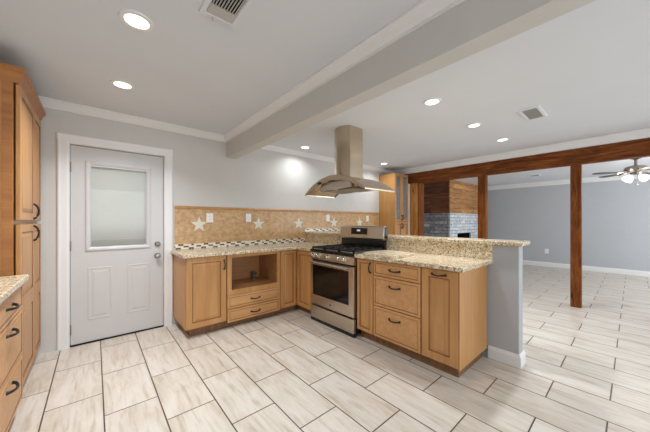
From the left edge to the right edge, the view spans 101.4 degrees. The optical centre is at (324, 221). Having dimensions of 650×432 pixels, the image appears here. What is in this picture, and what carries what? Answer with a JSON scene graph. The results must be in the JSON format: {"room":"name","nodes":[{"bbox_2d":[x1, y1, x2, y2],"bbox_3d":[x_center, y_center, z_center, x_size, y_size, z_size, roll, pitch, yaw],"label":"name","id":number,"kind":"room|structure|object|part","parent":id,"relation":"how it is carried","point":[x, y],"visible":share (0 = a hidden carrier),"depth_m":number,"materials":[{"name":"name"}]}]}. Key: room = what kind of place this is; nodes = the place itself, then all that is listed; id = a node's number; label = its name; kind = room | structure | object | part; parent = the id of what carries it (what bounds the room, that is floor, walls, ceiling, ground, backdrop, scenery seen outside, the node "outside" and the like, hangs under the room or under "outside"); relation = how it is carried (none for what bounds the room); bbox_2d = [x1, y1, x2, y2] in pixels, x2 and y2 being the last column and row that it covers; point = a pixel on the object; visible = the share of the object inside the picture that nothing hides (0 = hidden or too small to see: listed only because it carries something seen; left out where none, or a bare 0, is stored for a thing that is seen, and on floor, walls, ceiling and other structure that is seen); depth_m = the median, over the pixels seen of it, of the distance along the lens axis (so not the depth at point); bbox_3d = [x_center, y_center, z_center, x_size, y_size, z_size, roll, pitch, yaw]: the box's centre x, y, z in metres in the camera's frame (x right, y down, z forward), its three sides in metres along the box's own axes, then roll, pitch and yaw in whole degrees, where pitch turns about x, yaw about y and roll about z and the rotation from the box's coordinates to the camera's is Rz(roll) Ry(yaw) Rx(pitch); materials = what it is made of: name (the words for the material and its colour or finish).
{"room":"kitchen","nodes":[
{"label":"kitchen","id":0,"kind":"room"},
{"bbox_2d":[36,107,387,354],"bbox_3d":[-0.807,0.049,4.266,6.560,2.440,0.120,0,0,-41],"label":"wall","id":1,"kind":"structure","parent":0,"point":[203,174],"depth_m":3.49,"materials":[{"name":"paint"}]},
{"bbox_2d":[57,132,172,350],"bbox_3d":[-2.244,0.198,2.931,1.004,2.143,0.021,0,0,-41],"label":"trim","id":2,"kind":"structure","parent":1,"relation":"attached to","point":[64,140],"depth_m":2.66,"materials":[{"name":"white wood"}]},
{"bbox_2d":[70,145,162,344],"bbox_3d":[-2.256,0.242,2.937,0.815,2.023,0.106,0,0,-41],"label":"door","id":3,"kind":"structure","parent":1,"relation":"in","point":[117,284],"depth_m":2.92,"materials":[{"name":"white paint"}]},
{"bbox_3d":[-2.391,0.759,2.830,0.205,0.550,0.005,0,0,-41],"label":"raised panel","id":4,"kind":"part","parent":3,"relation":"part of","materials":[{"name":"white wood"}]},
{"bbox_3d":[-2.265,-0.159,2.940,0.570,0.945,0.024,0,0,-41],"label":"glass frame","id":5,"kind":"part","parent":3,"relation":"part of","materials":[{"name":"white glass"}]},
{"bbox_2d":[91,167,144,246],"bbox_3d":[-2.289,-0.147,2.960,0.471,0.848,0.012,0,0,-41],"label":"blind","id":6,"kind":"object","parent":3,"relation":"in","point":[120,190],"depth_m":2.95,"materials":[{"name":"white fabric"}]},
{"bbox_3d":[-2.135,0.759,3.051,0.218,0.550,0.005,0,0,-41],"label":"raised panel","id":7,"kind":"part","parent":3,"relation":"part of","materials":[{"name":"white wood"}]},
{"bbox_3d":[-1.978,0.411,3.148,0.066,0.066,0.063,0,0,-41],"label":"knob","id":8,"kind":"part","parent":3,"relation":"part of","materials":[{"name":"silver metal"}]},
{"bbox_2d":[38,96,225,141],"bbox_3d":[-2.244,-1.132,2.898,2.376,0.078,0.070,0,0,-41],"label":"trim","id":9,"kind":"structure","parent":1,"relation":"attached to","point":[46,102],"depth_m":2.92,"materials":[{"name":"white wood"}]},
{"bbox_2d":[174,206,379,249],"bbox_3d":[-0.323,0.082,4.590,4.034,0.546,0.024,0,0,-41],"label":"tile backsplash","id":10,"kind":"structure","parent":1,"relation":"attached to","point":[229,227],"depth_m":3.93,"materials":[{"name":"tile"}]},
{"bbox_2d":[206,213,212,221],"bbox_3d":[-1.533,-0.043,3.541,0.088,0.120,0.008,0,0,-41],"label":"wall outlet","id":11,"kind":"object","parent":10,"relation":"attached to","point":[209,216],"visible":1,"depth_m":3.54,"materials":[{"name":"white plastic"}]},
{"bbox_2d":[246,214,250,221],"bbox_3d":[-1.120,-0.048,3.898,0.080,0.120,0.008,0,0,-41],"label":"wall outlet","id":12,"kind":"object","parent":10,"relation":"attached to","point":[248,216],"visible":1,"depth_m":3.90,"materials":[{"name":"white plastic"}]},
{"bbox_3d":[-0.323,-0.173,4.590,4.034,0.035,0.024,0,0,-41],"label":"moulding","id":13,"kind":"part","parent":10,"relation":"part of","materials":[{"name":"brown wood"}]},
{"bbox_2d":[260,145,393,173],"bbox_3d":[0.197,-1.136,5.016,3.829,0.070,0.060,0,0,-41],"label":"trim","id":14,"kind":"structure","parent":1,"relation":"attached to","point":[268,147],"depth_m":4.60,"materials":[{"name":"white wood"}]},
{"bbox_2d":[408,184,409,234],"bbox_3d":[1.744,0.217,6.110,0.055,2.104,0.422,0,0,-41],"label":"trim","id":15,"kind":"structure","parent":1,"relation":"attached to","point":[408,184],"depth_m":5.95,"materials":[{"name":"white wood"}]},
{"bbox_2d":[410,183,423,235],"bbox_3d":[1.921,0.217,6.122,0.226,2.104,0.638,0,0,-41],"label":"cladding","id":16,"kind":"object","parent":1,"relation":"attached to","point":[416,189],"visible":0.38,"depth_m":5.88,"materials":[{"name":"brown wood"}]},
{"bbox_2d":[0,0,649,170],"bbox_3d":[1.391,-1.221,1.725,6.560,0.100,6.800,0,0,-41],"label":"ceiling","id":17,"kind":"structure","parent":0,"point":[587,67],"depth_m":2.07,"materials":[{"name":"paint"}]},
{"bbox_2d":[110,79,134,89],"bbox_3d":[-1.735,-1.167,2.281,0.172,0.008,0.172,0,0,-41],"label":"recessed light","id":18,"kind":"object","parent":17,"relation":"in","point":[118,83],"visible":1,"depth_m":2.27,"materials":[{"name":"white plastic"}]},
{"bbox_2d":[118,9,153,31],"bbox_3d":[-1.099,-1.167,1.555,0.172,0.008,0.172,0,0,-41],"label":"recessed light","id":19,"kind":"object","parent":17,"relation":"in","point":[136,20],"visible":1,"depth_m":1.55,"materials":[{"name":"white plastic"}]},
{"bbox_2d":[198,0,254,28],"bbox_3d":[-0.494,-1.156,1.393,0.205,0.030,0.405,0,0,-41],"label":"ceiling vent","id":20,"kind":"object","parent":17,"relation":"in","point":[229,13],"visible":1,"depth_m":1.47,"materials":[{"name":"metal"}]},
{"bbox_3d":[-0.580,-1.165,1.493,0.137,0.007,0.075,0,0,-41],"label":"blank plate","id":21,"kind":"part","parent":20,"relation":"part of","materials":[{"name":"white metal"}]},
{"bbox_2d":[305,125,394,197],"bbox_3d":[0.279,-0.756,3.398,0.545,0.827,1.065,0,0,-41],"label":"range hood","id":22,"kind":"object","parent":17,"relation":"attached to","point":[348,178],"visible":1,"depth_m":3.27,"materials":[{"name":"silver metal"}]},
{"bbox_2d":[227,0,595,158],"bbox_3d":[0.822,-1.026,1.266,0.129,0.289,6.550,0,0,-41],"label":"ceiling beam","id":23,"kind":"structure","parent":17,"relation":"attached to","point":[470,27],"depth_m":1.54,"materials":[{"name":"paint"}]},
{"bbox_2d":[223,0,464,142],"bbox_3d":[0.747,-1.132,1.201,0.070,0.078,6.550,0,0,-41],"label":"trim","id":24,"kind":"structure","parent":23,"relation":"attached to","point":[425,11],"depth_m":1.80,"materials":[{"name":"white wood"}]},
{"bbox_2d":[423,98,441,105],"bbox_3d":[1.050,-1.167,2.607,0.172,0.008,0.172,0,0,-41],"label":"recessed light","id":25,"kind":"object","parent":17,"relation":"in","point":[431,101],"visible":1,"depth_m":2.60,"materials":[{"name":"white plastic"}]},
{"bbox_2d":[466,123,481,127],"bbox_3d":[1.820,-1.167,3.246,0.172,0.008,0.172,0,0,-41],"label":"recessed light","id":26,"kind":"object","parent":17,"relation":"in","point":[472,125],"visible":1,"depth_m":3.25,"materials":[{"name":"white plastic"}]},
{"bbox_2d":[495,138,509,141],"bbox_3d":[2.550,-1.167,3.824,0.172,0.008,0.172,0,0,-41],"label":"recessed light","id":27,"kind":"object","parent":17,"relation":"in","point":[500,139],"visible":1,"depth_m":3.80,"materials":[{"name":"white plastic"}]},
{"bbox_2d":[517,105,547,120],"bbox_3d":[2.251,-1.165,2.889,0.415,0.012,0.195,0,0,-41],"label":"ceiling vent","id":28,"kind":"object","parent":17,"relation":"in","point":[535,112],"visible":1,"depth_m":2.87,"materials":[{"name":"metal"}]},
{"bbox_2d":[8,264,649,431],"bbox_3d":[2.765,1.319,3.376,10.800,0.100,7.500,0,0,-41],"label":"floor","id":29,"kind":"structure","parent":0,"point":[586,368],"depth_m":2.13,"materials":[{"name":"tile"}]},
{"bbox_2d":[0,285,22,431],"bbox_3d":[-1.994,0.832,1.306,0.662,0.875,0.685,0,0,-41],"label":"base cabinet","id":30,"kind":"object","parent":29,"relation":"on","point":[11,313],"visible":0.98,"depth_m":1.50,"materials":[{"name":"brown wood"}]},
{"bbox_3d":[-1.780,1.016,1.492,0.021,0.275,0.673,0,0,-41],"label":"drawer","id":31,"kind":"part","parent":30,"relation":"part of","materials":[{"name":"brown wood"}]},
{"bbox_3d":[-1.780,0.724,1.492,0.021,0.290,0.673,0,0,-41],"label":"drawer","id":32,"kind":"part","parent":30,"relation":"part of","materials":[{"name":"brown wood"}]},
{"bbox_3d":[-1.780,0.486,1.492,0.021,0.165,0.673,0,0,-41],"label":"drawer","id":33,"kind":"part","parent":30,"relation":"part of","materials":[{"name":"brown wood"}]},
{"bbox_3d":[-1.747,0.932,1.497,0.038,0.024,0.152,0,0,-41],"label":"handle","id":34,"kind":"part","parent":30,"relation":"part of","materials":[{"name":"black metal"}]},
{"bbox_3d":[-1.747,0.625,1.497,0.038,0.024,0.152,0,0,-41],"label":"handle","id":35,"kind":"part","parent":30,"relation":"part of","materials":[{"name":"black metal"}]},
{"bbox_3d":[-1.747,0.480,1.497,0.038,0.024,0.152,0,0,-41],"label":"handle","id":36,"kind":"part","parent":30,"relation":"part of","materials":[{"name":"black metal"}]},
{"bbox_2d":[0,274,28,303],"bbox_3d":[-1.998,0.373,1.300,0.652,0.037,0.710,0,0,-41],"label":"countertop","id":37,"kind":"structure","parent":30,"relation":"on","point":[8,284],"depth_m":1.51,"materials":[{"name":"stone"}]},
{"bbox_2d":[0,62,45,384],"bbox_3d":[-2.582,0.118,1.967,0.636,2.302,0.977,0,0,-41],"label":"pantry cabinet","id":38,"kind":"object","parent":29,"relation":"on","point":[22,111],"visible":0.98,"depth_m":1.89,"materials":[{"name":"brown wood"}]},
{"bbox_3d":[-2.585,-0.985,1.964,0.630,0.097,0.977,0,0,-41],"label":"crown","id":39,"kind":"part","parent":38,"relation":"part of","materials":[{"name":"brown wood"}]},
{"bbox_3d":[-2.271,0.597,2.021,0.022,1.145,0.545,0,0,-41],"label":"door","id":40,"kind":"part","parent":38,"relation":"part of","materials":[{"name":"brown wood"}]},
{"bbox_3d":[-2.271,-0.469,2.021,0.022,0.925,0.545,0,0,-41],"label":"door","id":41,"kind":"part","parent":38,"relation":"part of","materials":[{"name":"brown wood"}]},
{"bbox_3d":[-2.407,0.099,2.222,0.038,0.142,0.022,0,0,-41],"label":"handle","id":42,"kind":"part","parent":38,"relation":"part of","materials":[{"name":"black metal"}]},
{"bbox_3d":[-2.407,-0.081,2.222,0.038,0.142,0.022,0,0,-41],"label":"handle","id":43,"kind":"part","parent":38,"relation":"part of","materials":[{"name":"black metal"}]},
{"bbox_3d":[-2.573,0.597,2.369,0.022,1.145,0.364,0,0,-41],"label":"door","id":44,"kind":"part","parent":38,"relation":"part of","materials":[{"name":"brown wood"}]},
{"bbox_3d":[-2.573,-0.469,2.369,0.022,0.925,0.364,0,0,-41],"label":"door","id":45,"kind":"part","parent":38,"relation":"part of","materials":[{"name":"brown wood"}]},
{"bbox_2d":[70,325,163,346],"bbox_3d":[-2.271,1.262,2.961,0.817,0.014,0.060,0,0,-41],"label":"threshold","id":46,"kind":"object","parent":29,"relation":"on","point":[161,325],"visible":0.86,"depth_m":2.90,"materials":[{"name":"black metal"}]},
{"bbox_2d":[173,254,225,336],"bbox_3d":[-1.489,0.832,3.168,0.437,0.875,0.624,0,0,-41],"label":"base cabinet","id":47,"kind":"object","parent":29,"relation":"on","point":[199,284],"visible":0.98,"depth_m":2.96,"materials":[{"name":"brown wood"}]},
{"bbox_3d":[-1.317,0.780,2.967,0.426,0.767,0.022,0,0,-41],"label":"door","id":48,"kind":"part","parent":47,"relation":"part of","materials":[{"name":"brown wood"}]},
{"bbox_2d":[224,251,279,327],"bbox_3d":[-1.051,0.832,3.547,0.714,0.875,0.624,0,0,-41],"label":"base cabinet","id":49,"kind":"object","parent":29,"relation":"on","point":[248,299],"visible":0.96,"depth_m":3.45,"materials":[{"name":"brown wood"}]},
{"bbox_3d":[-1.333,0.781,3.342,0.019,0.775,0.565,0,0,-41],"label":"panel","id":50,"kind":"part","parent":49,"relation":"part of","materials":[{"name":"brown wood"}]},
{"bbox_3d":[-1.249,0.781,3.776,0.676,0.775,0.017,0,0,-41],"label":"panel","id":51,"kind":"part","parent":49,"relation":"part of","materials":[{"name":"brown wood"}]},
{"bbox_3d":[-0.878,0.635,3.347,0.710,0.483,0.019,0,0,-41],"label":"niche frame","id":52,"kind":"part","parent":49,"relation":"part of","materials":[{"name":"brown wood"}]},
{"bbox_3d":[-0.878,1.119,3.347,0.702,0.151,0.022,0,0,-41],"label":"drawer","id":53,"kind":"part","parent":49,"relation":"part of","materials":[{"name":"brown wood"}]},
{"bbox_3d":[-0.878,0.958,3.347,0.702,0.153,0.022,0,0,-41],"label":"drawer","id":54,"kind":"part","parent":49,"relation":"part of","materials":[{"name":"brown wood"}]},
{"bbox_2d":[251,271,256,278],"bbox_3d":[-1.019,0.773,3.831,0.080,0.097,0.102,0,0,-41],"label":"valve","id":55,"kind":"object","parent":49,"relation":"on","point":[253,272],"visible":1,"depth_m":3.82,"materials":[{"name":"black metal"}]},
{"bbox_2d":[232,276,275,289],"bbox_3d":[-1.064,0.835,3.562,0.674,0.026,0.548,0,0,-41],"label":"shelf","id":56,"kind":"object","parent":49,"relation":"attached to","point":[242,282],"depth_m":3.51,"materials":[{"name":"brown wood"}]},
{"bbox_3d":[-0.807,0.781,3.796,0.019,0.775,0.565,0,0,-41],"label":"panel","id":57,"kind":"part","parent":49,"relation":"part of","materials":[{"name":"brown wood"}]},
{"bbox_2d":[277,249,312,313],"bbox_3d":[-0.360,0.832,3.933,0.830,0.875,0.944,0,0,-41],"label":"base cabinet","id":58,"kind":"object","parent":29,"relation":"on","point":[295,267],"visible":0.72,"depth_m":3.65,"materials":[{"name":"brown wood"}]},
{"bbox_2d":[170,242,332,258],"bbox_3d":[-0.799,0.374,3.556,2.053,0.038,0.944,0,0,-41],"label":"countertop","id":59,"kind":"structure","parent":58,"relation":"on","point":[306,246],"depth_m":3.34,"materials":[{"name":"stone"}]},
{"bbox_3d":[-0.504,0.790,3.670,0.255,0.778,0.022,0,0,-41],"label":"door","id":60,"kind":"part","parent":58,"relation":"part of","materials":[{"name":"brown wood"}]},
{"bbox_3d":[-0.273,0.790,3.619,0.022,0.778,0.346,0,0,-41],"label":"door","id":61,"kind":"part","parent":58,"relation":"part of","materials":[{"name":"brown wood"}]},
{"bbox_2d":[309,225,387,337],"bbox_3d":[0.264,0.665,3.336,0.670,1.209,0.769,0,0,-41],"label":"gas range","id":62,"kind":"object","parent":29,"relation":"on","point":[333,267],"visible":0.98,"depth_m":3.18,"materials":[{"name":"silver metal"}]},
{"bbox_3d":[0.036,0.517,3.140,0.068,0.031,0.675,0,0,-41],"label":"oven handle","id":63,"kind":"part","parent":62,"relation":"part of","materials":[{"name":"metal"}]},
{"bbox_3d":[0.077,0.778,3.175,0.042,0.543,0.747,0,0,-41],"label":"door","id":64,"kind":"part","parent":62,"relation":"part of","materials":[{"name":"silver metal"}]},
{"bbox_3d":[0.077,0.778,3.175,0.042,0.551,0.755,0,0,-41],"label":"oven door","id":65,"kind":"part","parent":62,"relation":"part of","materials":[{"name":"silver metal"}]},
{"bbox_3d":[0.077,1.149,3.176,0.040,0.156,0.755,0,0,-41],"label":"drawer","id":66,"kind":"part","parent":62,"relation":"part of","materials":[{"name":"silver metal"}]},
{"bbox_3d":[0.077,0.434,3.175,0.054,0.100,0.763,0,0,-41],"label":"control panel","id":67,"kind":"part","parent":62,"relation":"part of","materials":[{"name":"silver metal"}]},
{"bbox_3d":[0.199,0.435,2.975,0.045,0.072,0.072,0,0,-41],"label":"knob","id":68,"kind":"part","parent":62,"relation":"part of","materials":[{"name":"metal"}]},
{"bbox_2d":[310,244,382,256],"bbox_3d":[0.282,0.354,3.353,0.588,0.058,0.767,0,0,-41],"label":"cooktop","id":69,"kind":"object","parent":62,"relation":"in","point":[338,250],"depth_m":3.22,"materials":[{"name":"metal"}]},
{"bbox_3d":[0.487,0.147,3.530,0.075,0.174,0.753,0,0,-41],"label":"backguard panel","id":70,"kind":"part","parent":62,"relation":"part of","materials":[{"name":"silver metal"}]},
{"bbox_2d":[357,258,376,342],"bbox_3d":[0.627,0.832,2.988,0.632,0.875,0.220,0,0,-41],"label":"base cabinet","id":71,"kind":"object","parent":29,"relation":"on","point":[365,267],"visible":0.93,"depth_m":2.80,"materials":[{"name":"brown wood"}]},
{"bbox_2d":[379,173,407,234],"bbox_3d":[1.542,0.124,5.914,0.500,2.290,0.455,0,0,-41],"label":"display cabinet","id":72,"kind":"object","parent":29,"relation":"on","point":[393,207],"visible":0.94,"depth_m":5.75,"materials":[{"name":"brown wood"}]},
{"bbox_3d":[1.567,-0.502,5.696,0.244,1.022,0.021,0,0,-41],"label":"glass door","id":73,"kind":"part","parent":72,"relation":"part of","materials":[{"name":"brown wood"}]},
{"bbox_3d":[1.567,0.592,5.696,0.244,1.135,0.021,0,0,-41],"label":"door","id":74,"kind":"part","parent":72,"relation":"part of","materials":[{"name":"brown wood"}]},
{"bbox_3d":[1.565,-0.502,5.699,0.154,0.932,0.004,0,0,-41],"label":"pane","id":75,"kind":"part","parent":72,"relation":"part of","materials":[{"name":"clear glass"}]},
{"bbox_3d":[1.752,-0.502,5.861,0.154,0.932,0.004,0,0,-41],"label":"pane","id":76,"kind":"part","parent":72,"relation":"part of","materials":[{"name":"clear glass"}]},
{"bbox_3d":[1.754,-0.502,5.859,0.244,1.022,0.021,0,0,-41],"label":"glass door","id":77,"kind":"part","parent":72,"relation":"part of","materials":[{"name":"brown wood"}]},
{"bbox_3d":[1.754,0.592,5.859,0.244,1.135,0.021,0,0,-41],"label":"door","id":78,"kind":"part","parent":72,"relation":"part of","materials":[{"name":"brown wood"}]},
{"bbox_2d":[374,260,424,362],"bbox_3d":[0.873,0.832,2.704,0.632,0.875,0.527,0,0,-41],"label":"base cabinet","id":79,"kind":"object","parent":29,"relation":"on","point":[397,287],"visible":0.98,"depth_m":2.49,"materials":[{"name":"brown wood"}]},
{"bbox_3d":[0.670,1.012,2.528,0.022,0.305,0.518,0,0,-41],"label":"drawer","id":80,"kind":"part","parent":79,"relation":"part of","materials":[{"name":"brown wood"}]},
{"bbox_3d":[0.670,0.703,2.528,0.022,0.296,0.518,0,0,-41],"label":"drawer","id":81,"kind":"part","parent":79,"relation":"part of","materials":[{"name":"brown wood"}]},
{"bbox_3d":[0.670,0.474,2.528,0.022,0.146,0.518,0,0,-41],"label":"drawer","id":82,"kind":"part","parent":79,"relation":"part of","materials":[{"name":"brown wood"}]},
{"bbox_2d":[354,250,491,272],"bbox_3d":[0.920,0.374,2.651,0.636,0.038,1.120,0,0,-41],"label":"countertop","id":83,"kind":"structure","parent":79,"relation":"on","point":[442,262],"depth_m":2.40,"materials":[{"name":"stone"}]},
{"bbox_2d":[364,250,413,258],"bbox_3d":[0.665,0.341,2.764,0.378,0.028,0.400,0,0,-41],"label":"board","id":84,"kind":"object","parent":83,"relation":"on","point":[381,253],"visible":1,"depth_m":2.69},
{"bbox_2d":[422,180,477,237],"bbox_3d":[3.644,0.080,8.062,1.940,2.379,1.159,0,0,-41],"label":"fireplace","id":85,"kind":"object","parent":29,"relation":"on","point":[450,206],"visible":0.44,"depth_m":7.37,"materials":[{"name":"brown wood"}]},
{"bbox_2d":[422,265,486,377],"bbox_3d":[1.153,0.832,2.380,0.632,0.875,0.326,0,0,-41],"label":"base cabinet","id":86,"kind":"object","parent":29,"relation":"on","point":[454,304],"visible":0.98,"depth_m":2.21,"materials":[{"name":"brown wood"}]},
{"bbox_3d":[0.926,0.442,2.189,0.038,0.024,0.137,0,0,-41],"label":"handle","id":87,"kind":"part","parent":86,"relation":"part of","materials":[{"name":"black metal"}]},
{"bbox_3d":[0.948,0.782,2.207,0.022,0.763,0.309,0,0,-41],"label":"door","id":88,"kind":"part","parent":86,"relation":"part of","materials":[{"name":"brown wood"}]},
{"bbox_3d":[1.272,0.784,2.273,0.591,0.780,0.008,0,0,-41],"label":"panel","id":89,"kind":"part","parent":86,"relation":"part of","materials":[{"name":"brown wood"}]},
{"bbox_2d":[478,175,487,238],"bbox_3d":[2.903,0.217,4.900,0.107,2.104,0.135,0,0,-41],"label":"post","id":90,"kind":"object","parent":29,"relation":"on","point":[483,179],"visible":0.56,"depth_m":4.85,"materials":[{"name":"brown wood"}]},
{"bbox_2d":[570,164,581,307],"bbox_3d":[3.727,0.217,3.948,0.107,2.104,0.118,0,0,-41],"label":"post","id":91,"kind":"object","parent":29,"relation":"on","point":[575,170],"visible":1,"depth_m":3.91,"materials":[{"name":"brown wood"}]},
{"bbox_2d":[482,245,522,356],"bbox_3d":[0.726,0.743,3.495,0.120,1.052,3.052,0,0,-41],"label":"wall","id":92,"kind":"structure","parent":0,"point":[505,275],"depth_m":2.38,"materials":[{"name":"paint"}]},
{"bbox_2d":[306,234,492,263],"bbox_3d":[0.608,0.305,3.519,0.026,0.175,2.842,0,0,-41],"label":"granite splash","id":93,"kind":"object","parent":92,"relation":"attached to","point":[478,251],"visible":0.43,"depth_m":2.87,"materials":[{"name":"beige stone"}]},
{"bbox_2d":[305,231,529,246],"bbox_3d":[0.774,0.199,3.511,0.295,0.036,3.070,0,0,-41],"label":"bar","id":94,"kind":"object","parent":92,"relation":"on","point":[520,243],"visible":0.94,"depth_m":2.74,"materials":[{"name":"stone"}]},
{"bbox_2d":[488,345,524,368],"bbox_3d":[0.737,1.212,3.481,0.152,0.115,3.048,0,0,-41],"label":"baseboard","id":95,"kind":"structure","parent":92,"relation":"attached to","point":[497,354],"depth_m":2.36,"materials":[{"name":"white wood"}]},
{"bbox_2d":[454,157,649,185],"bbox_3d":[5.246,-1.191,5.522,4.240,0.160,7.500,0,0,-41],"label":"ceiling","id":96,"kind":"structure","parent":0,"point":[560,173],"depth_m":6.21,"materials":[{"name":"paint"}]},
{"bbox_2d":[592,158,649,184],"bbox_3d":[5.372,-0.864,4.549,1.132,0.495,1.104,0,0,-41],"label":"ceiling fan","id":97,"kind":"object","parent":96,"relation":"hanging from","point":[635,169],"visible":0.99,"depth_m":4.57,"materials":[{"name":"silver metal"}]},
{"bbox_3d":[4.968,-0.847,4.704,0.370,0.017,0.132,0,0,17],"label":"blade","id":98,"kind":"part","parent":97,"relation":"part of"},
{"bbox_3d":[5.349,-0.847,4.990,0.132,0.017,0.370,0,0,-1],"label":"blade","id":99,"kind":"part","parent":97,"relation":"part of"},
{"bbox_3d":[5.225,-0.736,4.603,0.116,0.123,0.120,0,0,-41],"label":"light globe","id":100,"kind":"part","parent":97,"relation":"part of","materials":[{"name":"white glass"}]},
{"bbox_3d":[5.337,-0.736,4.454,0.120,0.123,0.116,0,0,-41],"label":"light globe","id":101,"kind":"part","parent":97,"relation":"part of","materials":[{"name":"white glass"}]},
{"bbox_3d":[5.122,-0.847,4.254,0.132,0.017,0.370,0,0,35],"label":"blade","id":102,"kind":"part","parent":97,"relation":"part of","materials":[{"name":"silver metal"}]},
{"bbox_2d":[488,179,649,271],"bbox_3d":[6.801,0.079,6.866,0.130,2.380,7.500,0,0,-41],"label":"wall","id":103,"kind":"structure","parent":0,"point":[616,213],"depth_m":6.88,"materials":[{"name":"grey paint"}]},
{"bbox_2d":[488,174,649,189],"bbox_3d":[6.730,-1.051,6.772,0.100,0.120,7.150,0,0,-41],"label":"trim","id":104,"kind":"structure","parent":103,"relation":"attached to","point":[588,179],"depth_m":7.28,"materials":[{"name":"white wood"}]},
{"bbox_2d":[523,260,649,276],"bbox_3d":[6.762,1.209,6.799,0.016,0.120,7.150,0,0,-41],"label":"baseboard","id":105,"kind":"structure","parent":103,"relation":"attached to","point":[537,263],"depth_m":6.70,"materials":[{"name":"white wood"}]},
{"bbox_3d":[3.811,-1.119,3.851,0.116,0.105,6.550,0,0,-41],"label":"wall header","id":106,"kind":"structure","parent":0,"visible":0},
{"bbox_2d":[394,128,649,174],"bbox_3d":[3.737,-1.119,3.787,0.080,0.105,6.550,0,0,-41],"label":"trim","id":107,"kind":"structure","parent":106,"relation":"attached to","point":[642,133],"depth_m":4.17,"materials":[{"name":"white wood"}]},
{"bbox_2d":[405,138,649,183],"bbox_3d":[3.796,-0.951,3.869,0.116,0.229,6.498,0,0,-41],"label":"beam","id":108,"kind":"structure","parent":106,"relation":"attached to","point":[639,148],"depth_m":4.17,"materials":[{"name":"brown wood"}]}
]}

